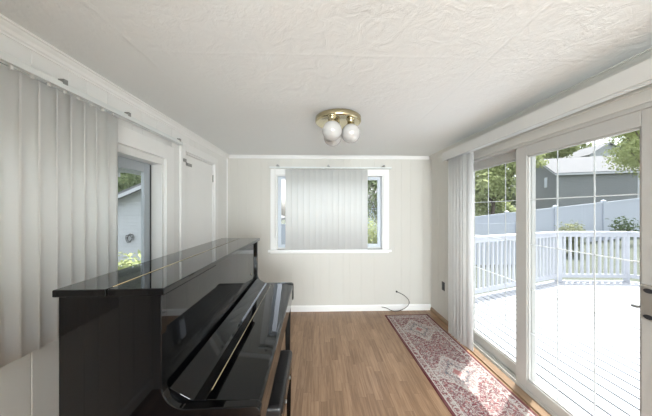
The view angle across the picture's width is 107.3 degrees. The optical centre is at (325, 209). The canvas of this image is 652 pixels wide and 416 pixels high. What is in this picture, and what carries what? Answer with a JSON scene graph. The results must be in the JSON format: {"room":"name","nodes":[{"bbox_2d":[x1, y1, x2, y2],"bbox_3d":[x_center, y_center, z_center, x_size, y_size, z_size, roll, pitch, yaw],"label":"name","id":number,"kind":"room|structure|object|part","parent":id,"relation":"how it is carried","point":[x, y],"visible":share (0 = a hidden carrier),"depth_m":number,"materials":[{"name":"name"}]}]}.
{"room":"music room","nodes":[
{"label":"music room","id":0,"kind":"room"},
{"bbox_2d":[0,33,226,415],"bbox_3d":[-1.410,0.350,-0.291,0.140,2.300,7.900,0,0,-2],"label":"wall","id":1,"kind":"structure","parent":0,"point":[29,385],"depth_m":1.21,"materials":[{"name":"white paint"}]},
{"bbox_2d":[0,51,182,367],"bbox_3d":[-1.331,-0.004,1.112,0.101,1.275,2.200,0,0,-2],"label":"vertical blind","id":2,"kind":"object","parent":1,"relation":"attached to","point":[59,151],"visible":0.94,"depth_m":1.13,"materials":[{"name":"grey plastic"}]},
{"bbox_2d":[0,14,229,158],"bbox_3d":[-1.313,-0.774,-0.358,0.050,0.052,7.760,0,0,-2],"label":"trim","id":3,"kind":"structure","parent":1,"relation":"attached to","point":[10,29],"depth_m":1.35,"materials":[{"name":"white paint"}]},
{"bbox_2d":[118,124,173,262],"bbox_3d":[-1.426,0.031,1.119,0.190,1.202,2.210,0,0,-2],"label":"window","id":4,"kind":"structure","parent":1,"relation":"in","point":[149,163],"depth_m":2.05,"materials":[{"name":"white paint"}]},
{"bbox_3d":[-1.501,0.095,1.577,0.028,0.970,0.960,0,0,-2],"label":"sash","id":5,"kind":"part","parent":4,"relation":"part of","materials":[{"name":"clear glass"}]},
{"bbox_3d":[-1.451,0.077,1.118,0.140,1.045,1.920,0,0,-2],"label":"frame","id":6,"kind":"part","parent":4,"relation":"part of","materials":[{"name":"white plastic"}]},
{"bbox_2d":[179,142,217,250],"bbox_3d":[-1.463,0.416,2.736,0.211,2.167,0.849,0,0,-2],"label":"door","id":7,"kind":"structure","parent":1,"relation":"in","point":[198,178],"depth_m":2.67,"materials":[{"name":"white paint"}]},
{"bbox_2d":[0,0,651,155],"bbox_3d":[0.177,-0.860,-0.315,3.311,0.120,8.040,0,0,-2],"label":"ceiling","id":8,"kind":"structure","parent":0,"point":[246,77],"depth_m":1.24,"materials":[{"name":"white paint"}]},
{"bbox_2d":[315,108,360,145],"bbox_3d":[0.107,-0.676,2.069,0.394,0.248,0.405,0,0,-23],"label":"ceiling light","id":9,"kind":"object","parent":8,"relation":"attached to","point":[337,124],"visible":1,"depth_m":1.92,"materials":[{"name":"white glass"}]},
{"bbox_3d":[0.049,-0.626,1.910,0.157,0.149,0.157,0,0,-2],"label":"glass globe","id":10,"kind":"part","parent":9,"relation":"part of"},
{"bbox_3d":[0.059,-0.626,2.074,0.157,0.149,0.157,0,0,-2],"label":"glass globe","id":11,"kind":"part","parent":9,"relation":"part of"},
{"bbox_3d":[0.105,-0.773,2.074,0.394,0.053,0.394,0,0,-2],"label":"canopy plate","id":12,"kind":"part","parent":9,"relation":"part of","materials":[{"name":"gold metal"}]},
{"bbox_3d":[0.204,-0.626,1.978,0.157,0.149,0.157,0,0,-2],"label":"glass globe","id":13,"kind":"part","parent":9,"relation":"part of"},
{"bbox_2d":[228,158,429,305],"bbox_3d":[0.062,0.350,3.633,3.031,2.300,0.140,0,0,-2],"label":"wall","id":14,"kind":"structure","parent":0,"point":[317,278],"depth_m":3.57,"materials":[{"name":"white paint"}]},
{"bbox_2d":[227,159,227,237],"bbox_3d":[-1.445,0.330,3.513,0.012,2.160,0.012,0,0,-2],"label":"trim","id":15,"kind":"structure","parent":14,"relation":"attached to","point":[227,159],"depth_m":3.51,"materials":[{"name":"white paint"}]},
{"bbox_2d":[229,155,429,159],"bbox_3d":[0.064,-0.779,3.543,2.971,0.042,0.040,0,0,-2],"label":"trim","id":16,"kind":"structure","parent":14,"relation":"attached to","point":[230,156],"depth_m":3.54,"materials":[{"name":"white paint"}]},
{"bbox_2d":[268,169,391,253],"bbox_3d":[0.060,0.018,3.606,1.816,1.243,0.195,0,0,-2],"label":"window","id":17,"kind":"structure","parent":14,"relation":"in","point":[381,175],"depth_m":3.57,"materials":[{"name":"white paint"}]},
{"bbox_3d":[-0.319,0.030,3.640,0.805,1.070,0.025,0,0,-2],"label":"sash","id":18,"kind":"part","parent":17,"relation":"part of","materials":[{"name":"grey plastic"}]},
{"bbox_3d":[0.061,0.602,3.566,1.816,0.034,0.115,0,0,-2],"label":"sill","id":19,"kind":"part","parent":17,"relation":"part of","materials":[{"name":"white paint"}]},
{"bbox_2d":[269,164,391,249],"bbox_3d":[0.070,-0.038,3.510,1.765,1.227,0.107,0,0,-2],"label":"vertical blind","id":20,"kind":"object","parent":17,"relation":"attached to","point":[326,208],"visible":1,"depth_m":3.48,"materials":[{"name":"plastic"}]},
{"bbox_3d":[-0.729,-0.105,3.435,0.016,1.010,0.004,0,0,-2],"label":"cord","id":21,"kind":"part","parent":20,"relation":"part of","materials":[{"name":"white plastic"}]},
{"bbox_3d":[0.435,0.030,3.692,0.805,1.070,0.025,0,0,-2],"label":"sash","id":22,"kind":"part","parent":17,"relation":"part of","materials":[{"name":"grey plastic"}]},
{"bbox_2d":[291,304,430,311],"bbox_3d":[0.058,1.456,3.556,3.019,0.088,0.015,0,0,-2],"label":"baseboard","id":23,"kind":"structure","parent":14,"relation":"attached to","point":[395,307],"depth_m":3.56,"materials":[{"name":"white paint"}]},
{"bbox_2d":[430,160,430,303],"bbox_3d":[1.573,0.375,3.601,0.012,2.250,0.012,0,0,-2],"label":"trim","id":24,"kind":"structure","parent":14,"relation":"attached to","point":[430,160],"depth_m":3.60,"materials":[{"name":"white wood"}]},
{"bbox_2d":[281,310,539,415],"bbox_3d":[0.177,1.560,-0.315,3.311,0.120,8.040,0,0,-2],"label":"floor","id":25,"kind":"structure","parent":0,"point":[345,363],"depth_m":2.27,"materials":[{"name":"brown wood"}]},
{"bbox_2d":[52,238,293,415],"bbox_3d":[-0.617,0.884,1.574,0.690,1.232,1.502,0,0,-3],"label":"upright piano","id":26,"kind":"object","parent":25,"relation":"on","point":[194,331],"visible":0.94,"depth_m":0.92,"materials":[{"name":"black wood"}]},
{"bbox_3d":[-0.875,0.282,1.560,0.173,0.025,1.502,0,0,-3],"label":"lid","id":27,"kind":"part","parent":26,"relation":"part of","materials":[{"name":"black wood"}]},
{"bbox_3d":[-0.575,0.869,0.856,0.683,1.143,0.035,0,0,-3],"label":"panel","id":28,"kind":"part","parent":26,"relation":"part of","materials":[{"name":"black wood"}]},
{"bbox_3d":[-0.691,0.282,1.570,0.188,0.025,1.502,0,0,-3],"label":"lid","id":29,"kind":"part","parent":26,"relation":"part of","materials":[{"name":"black wood"}]},
{"bbox_3d":[-0.641,0.476,1.573,0.016,0.358,1.400,0,0,-3],"label":"panel","id":30,"kind":"part","parent":26,"relation":"part of","materials":[{"name":"black wood"}]},
{"bbox_3d":[-0.652,0.869,2.293,0.683,1.143,0.035,0,0,-3],"label":"panel","id":31,"kind":"part","parent":26,"relation":"part of","materials":[{"name":"black wood"}]},
{"bbox_3d":[-0.363,1.139,2.292,0.055,0.542,0.048,0,0,-3],"label":"leg","id":32,"kind":"part","parent":26,"relation":"part of","materials":[{"name":"black wood"}]},
{"bbox_2d":[266,350,291,415],"bbox_3d":[-0.388,1.258,1.489,0.311,0.485,0.524,0,0,-2],"label":"piano bench","id":33,"kind":"object","parent":25,"relation":"on","point":[280,396],"visible":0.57,"depth_m":1.44,"materials":[{"name":"black wood"}]},
{"bbox_3d":[-0.268,1.325,1.730,0.038,0.350,0.038,0,0,-2],"label":"leg","id":34,"kind":"part","parent":33,"relation":"part of","materials":[{"name":"black wood"}]},
{"bbox_2d":[385,314,537,415],"bbox_3d":[1.206,1.496,2.206,0.620,0.007,2.440,0,0,-3],"label":"runner rug","id":35,"kind":"object","parent":25,"relation":"on","point":[466,387],"visible":1,"depth_m":2.20,"materials":[{"name":"red fabric"}]},
{"bbox_2d":[431,84,651,320],"bbox_3d":[1.760,0.350,-0.199,0.140,2.300,7.900,0,0,-2],"label":"wall","id":36,"kind":"structure","parent":0,"point":[439,168],"depth_m":3.33,"materials":[{"name":"white paint"}]},
{"bbox_2d":[430,307,447,325],"bbox_3d":[1.579,1.475,3.244,0.020,0.050,0.694,0,0,-2],"label":"baseboard","id":37,"kind":"structure","parent":36,"relation":"attached to","point":[434,311],"depth_m":3.32,"materials":[{"name":"brown wood"}]},
{"bbox_2d":[429,47,651,159],"bbox_3d":[1.667,-0.774,-0.272,0.050,0.052,7.760,0,0,-2],"label":"trim","id":38,"kind":"structure","parent":36,"relation":"attached to","point":[645,55],"depth_m":1.60,"materials":[{"name":"white wood"}]},
{"bbox_2d":[442,58,651,160],"bbox_3d":[1.525,-0.623,1.575,0.221,0.090,2.560,0,0,-2],"label":"valance","id":39,"kind":"object","parent":36,"relation":"attached to","point":[640,73],"visible":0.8,"depth_m":1.40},
{"bbox_2d":[448,79,651,350],"bbox_3d":[1.499,0.400,1.604,0.088,2.050,2.420,0,0,-2],"label":"vertical blind","id":40,"kind":"object","parent":36,"relation":"attached to","point":[460,167],"visible":0.98,"depth_m":2.54,"materials":[{"name":"plastic"}]},
{"bbox_2d":[468,85,651,415],"bbox_3d":[1.669,0.438,1.967,0.235,2.125,1.905,0,0,-2],"label":"door","id":41,"kind":"structure","parent":36,"relation":"in","point":[614,117],"depth_m":1.78,"materials":[{"name":"white plastic"}]},
{"bbox_2d":[475,164,515,352],"bbox_3d":[1.701,0.460,2.392,0.006,1.820,0.692,0,0,-2],"label":"grille","id":42,"kind":"object","parent":41,"relation":"attached to","point":[498,350],"depth_m":2.46,"materials":[{"name":"clear glass"}]},
{"bbox_3d":[1.694,0.470,2.391,0.036,2.000,0.842,0,0,-2],"label":"fixed panel","id":43,"kind":"part","parent":41,"relation":"part of","materials":[{"name":"glass"}]},
{"bbox_3d":[1.694,0.475,1.983,0.144,2.050,1.715,0,0,-2],"label":"frame","id":44,"kind":"part","parent":41,"relation":"part of","materials":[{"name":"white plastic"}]},
{"bbox_3d":[1.619,0.429,1.966,0.014,2.109,1.905,0,0,-2],"label":"casing","id":45,"kind":"part","parent":41,"relation":"part of","materials":[{"name":"white wood"}]},
{"bbox_3d":[1.667,0.470,1.613,0.036,2.000,0.912,0,0,-2],"label":"sliding panel","id":46,"kind":"part","parent":41,"relation":"part of","materials":[{"name":"glass"}]},
{"bbox_2d":[530,141,639,415],"bbox_3d":[1.674,0.471,1.613,0.006,1.827,0.696,0,0,-2],"label":"grille","id":47,"kind":"object","parent":41,"relation":"attached to","point":[532,382],"depth_m":1.70,"materials":[{"name":"clear glass"}]},
{"bbox_3d":[1.649,0.475,1.219,0.022,0.180,0.071,0,0,-2],"label":"handle","id":48,"kind":"part","parent":41,"relation":"part of","materials":[{"name":"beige metal"}]},
{"label":"outside","id":49,"kind":"structure","parent":0,"visible":0},
{"bbox_2d":[281,203,639,294],"bbox_3d":[28.967,-2.838,35.859,140.000,10.175,110.000,0,0,-2],"label":"ground","id":50,"kind":"structure","parent":49,"point":[282,221],"depth_m":8.78,"materials":[{"name":"green plant"}]},
{"bbox_2d":[118,249,140,269],"bbox_3d":[-3.382,1.494,4.175,0.968,1.630,1.223,0,0,-41],"label":"shrub","id":51,"kind":"object","parent":50,"relation":"on","point":[130,262],"visible":0.06,"depth_m":4.13,"materials":[{"name":"green plant"}]},
{"bbox_2d":[118,173,140,191],"bbox_3d":[-15.825,-1.364,20.878,6.906,7.444,7.651,0,0,-2],"label":"tree","id":52,"kind":"object","parent":50,"relation":"on","point":[128,179],"visible":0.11,"depth_m":18.18,"materials":[{"name":"green plant"}]},
{"bbox_2d":[118,167,140,176],"bbox_3d":[-5.107,0.600,5.303,4.100,3.300,2.300,0,0,-2],"label":"patio cover","id":53,"kind":"object","parent":50,"relation":"on","point":[120,170],"visible":0.05,"depth_m":5.78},
{"bbox_2d":[118,183,284,266],"bbox_3d":[-6.139,0.520,11.531,7.700,3.560,5.750,0,0,-2],"label":"house","id":54,"kind":"structure","parent":50,"relation":"on","point":[129,199],"depth_m":8.99,"materials":[{"name":"white"}]},
{"bbox_2d":[368,210,376,243],"bbox_3d":[1.687,1.136,8.746,1.716,2.343,1.344,0,0,-2],"label":"shrub","id":55,"kind":"object","parent":50,"relation":"on","point":[371,233],"visible":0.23,"depth_m":8.57,"materials":[{"name":"green plant"}]},
{"bbox_2d":[368,180,376,223],"bbox_3d":[2.847,0.007,12.040,3.100,4.693,2.582,0,0,37],"label":"tree","id":56,"kind":"object","parent":50,"relation":"on","point":[373,183],"visible":0.11,"depth_m":11.80,"materials":[{"name":"green plant"}]},
{"bbox_2d":[368,186,376,223],"bbox_3d":[1.951,-0.335,19.050,8.850,5.170,7.830,0,0,-2],"label":"house","id":57,"kind":"structure","parent":50,"relation":"on","point":[371,186],"depth_m":15.60,"materials":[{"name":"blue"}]},
{"bbox_2d":[281,221,515,264],"bbox_3d":[2.922,1.350,9.589,9.720,1.800,0.120,0,0,-2],"label":"fence","id":58,"kind":"object","parent":50,"relation":"on","point":[480,229],"visible":0.05,"depth_m":9.68,"materials":[{"name":"white plastic"}]},
{"bbox_3d":[-0.677,1.375,9.484,2.280,1.650,0.040,0,0,-2],"label":"fence panel","id":59,"kind":"part","parent":58,"relation":"part of","materials":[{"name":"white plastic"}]},
{"bbox_3d":[6.520,1.375,9.694,2.280,1.650,0.040,0,0,-2],"label":"fence panel","id":60,"kind":"part","parent":58,"relation":"part of","materials":[{"name":"white plastic"}]},
{"bbox_3d":[7.720,1.350,9.729,0.120,1.800,0.120,0,0,-2],"label":"post","id":61,"kind":"part","parent":58,"relation":"part of","materials":[{"name":"white plastic"}]},
{"bbox_2d":[492,167,515,205],"bbox_3d":[20.542,-4.612,28.666,6.544,10.938,6.865,0,0,17],"label":"tree","id":62,"kind":"object","parent":50,"relation":"on","point":[513,196],"visible":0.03,"depth_m":27.67,"materials":[{"name":"green plant"}]},
{"bbox_2d":[475,153,548,215],"bbox_3d":[12.542,-1.877,18.314,5.557,7.263,5.637,0,0,-5],"label":"tree","id":63,"kind":"object","parent":50,"relation":"on","point":[496,189],"visible":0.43,"depth_m":17.07,"materials":[{"name":"green plant"}]},
{"bbox_2d":[475,280,639,415],"bbox_3d":[5.189,1.950,1.332,6.791,0.700,8.360,0,0,-2],"label":"deck","id":64,"kind":"object","parent":50,"relation":"on","point":[617,344],"visible":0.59,"depth_m":2.99,"materials":[{"name":"white wood"}]},
{"bbox_2d":[475,231,639,293],"bbox_3d":[5.658,1.040,4.175,7.324,1.120,3.204,0,0,20],"label":"deck railing","id":65,"kind":"object","parent":64,"relation":"on","point":[546,258],"visible":0.7,"depth_m":5.33,"materials":[{"name":"white wood"}]},
{"bbox_3d":[3.509,1.480,4.699,3.804,0.080,0.040,0,0,-22],"label":"rail","id":66,"kind":"part","parent":65,"relation":"part of","materials":[{"name":"white wood"}]},
{"bbox_3d":[3.509,0.540,4.699,3.804,0.120,0.130,0,0,-22],"label":"rail","id":67,"kind":"part","parent":65,"relation":"part of","materials":[{"name":"white wood"}]},
{"bbox_3d":[5.241,1.058,5.415,0.090,1.085,0.090,0,0,1],"label":"post","id":68,"kind":"part","parent":65,"relation":"part of","materials":[{"name":"white wood"}]},
{"bbox_3d":[6.027,1.480,5.403,1.572,0.080,0.040,0,0,1],"label":"rail","id":69,"kind":"part","parent":65,"relation":"part of","materials":[{"name":"white wood"}]},
{"bbox_3d":[6.027,0.540,5.403,1.572,0.120,0.130,0,0,1],"label":"rail","id":70,"kind":"part","parent":65,"relation":"part of","materials":[{"name":"white wood"}]},
{"bbox_3d":[6.767,1.058,5.409,0.090,1.085,0.090,0,0,42],"label":"post","id":71,"kind":"part","parent":65,"relation":"part of","materials":[{"name":"white wood"}]},
{"bbox_3d":[7.604,0.540,4.653,2.256,0.120,0.130,0,0,42],"label":"rail","id":72,"kind":"part","parent":65,"relation":"part of","materials":[{"name":"white wood"}]},
{"bbox_3d":[7.604,1.480,4.653,2.256,0.080,0.040,0,0,42],"label":"rail","id":73,"kind":"part","parent":65,"relation":"part of","materials":[{"name":"white wood"}]},
{"bbox_2d":[475,198,639,241],"bbox_3d":[11.450,0.642,12.000,14.660,3.416,0.160,0,0,0],"label":"privacy fence","id":74,"kind":"object","parent":50,"relation":"on","point":[546,218],"visible":0.38,"depth_m":11.98,"materials":[{"name":"white plastic"}]},
{"bbox_3d":[7.825,0.332,12.000,2.287,0.371,0.070,0,0,0],"label":"fence rail","id":75,"kind":"part","parent":74,"relation":"part of","materials":[{"name":"white plastic"}]},
{"bbox_3d":[7.825,1.203,12.000,2.287,2.093,0.040,0,0,0],"label":"fence panel","id":76,"kind":"part","parent":74,"relation":"part of","materials":[{"name":"white plastic"}]},
{"bbox_3d":[9.033,1.080,12.000,0.165,2.127,0.165,0,0,-2],"label":"post","id":77,"kind":"part","parent":74,"relation":"part of","materials":[{"name":"white plastic"}]},
{"bbox_3d":[10.242,0.061,12.000,2.287,0.371,0.070,0,0,0],"label":"fence rail","id":78,"kind":"part","parent":74,"relation":"part of","materials":[{"name":"white plastic"}]},
{"bbox_3d":[10.242,0.965,12.000,2.287,2.157,0.040,0,0,0],"label":"fence panel","id":79,"kind":"part","parent":74,"relation":"part of","materials":[{"name":"white plastic"}]},
{"bbox_3d":[11.450,0.812,12.000,0.165,2.132,0.165,0,0,-2],"label":"post","id":80,"kind":"part","parent":74,"relation":"part of","materials":[{"name":"white plastic"}]},
{"bbox_3d":[12.658,0.696,12.000,2.287,2.162,0.040,0,0,0],"label":"fence panel","id":81,"kind":"part","parent":74,"relation":"part of","materials":[{"name":"white plastic"}]},
{"bbox_3d":[12.658,-0.209,12.000,2.287,0.371,0.070,0,0,0],"label":"fence rail","id":82,"kind":"part","parent":74,"relation":"part of","materials":[{"name":"white plastic"}]},
{"bbox_3d":[13.867,0.544,12.000,0.165,2.136,0.165,0,0,-2],"label":"post","id":83,"kind":"part","parent":74,"relation":"part of","materials":[{"name":"white plastic"}]},
{"bbox_3d":[15.075,-0.480,12.000,2.287,0.371,0.070,0,0,0],"label":"fence rail","id":84,"kind":"part","parent":74,"relation":"part of","materials":[{"name":"white plastic"}]},
{"bbox_3d":[15.075,0.428,12.000,2.287,2.167,0.040,0,0,0],"label":"fence panel","id":85,"kind":"part","parent":74,"relation":"part of","materials":[{"name":"white plastic"}]},
{"bbox_2d":[540,145,580,158],"bbox_3d":[38.159,-8.130,41.380,8.596,13.933,8.618,0,0,-28],"label":"tree","id":86,"kind":"object","parent":50,"relation":"on","point":[565,152],"visible":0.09,"depth_m":39.17,"materials":[{"name":"green plant"}]},
{"bbox_2d":[554,221,585,254],"bbox_3d":[10.530,1.189,10.145,1.427,1.528,1.257,0,0,-2],"label":"shrub","id":87,"kind":"object","parent":50,"relation":"on","point":[571,227],"visible":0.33,"depth_m":10.06,"materials":[{"name":"green plant"}]},
{"bbox_2d":[536,155,639,208],"bbox_3d":[26.972,-2.410,26.117,6.650,6.620,6.930,0,0,18],"label":"neighboring house","id":88,"kind":"structure","parent":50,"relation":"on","point":[575,174],"depth_m":23.61,"materials":[{"name":"grey"}]},
{"bbox_2d":[579,141,597,149],"bbox_3d":[64.831,-14.699,64.327,11.077,20.938,14.248,0,0,30],"label":"tree","id":89,"kind":"object","parent":50,"relation":"on","point":[585,145],"visible":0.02,"depth_m":61.46,"materials":[{"name":"green plant"}]},
{"bbox_2d":[561,142,620,157],"bbox_3d":[47.036,-5.610,43.218,6.200,11.220,7.850,0,0,6],"label":"house","id":90,"kind":"structure","parent":50,"relation":"on","point":[586,152],"depth_m":40.00,"materials":[{"name":"white"}]},
{"bbox_2d":[598,130,639,179],"bbox_3d":[21.255,-3.051,15.207,6.633,7.669,5.814,0,0,-2],"label":"maple tree","id":91,"kind":"object","parent":50,"relation":"on","point":[626,156],"visible":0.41,"depth_m":15.79,"materials":[{"name":"green plant"}]},
{"bbox_2d":[606,216,639,238],"bbox_3d":[13.350,0.895,10.716,1.526,1.293,0.762,0,0,-12],"label":"shrub","id":92,"kind":"object","parent":50,"relation":"on","point":[622,227],"visible":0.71,"depth_m":10.59,"materials":[{"name":"green plant"}]}
]}

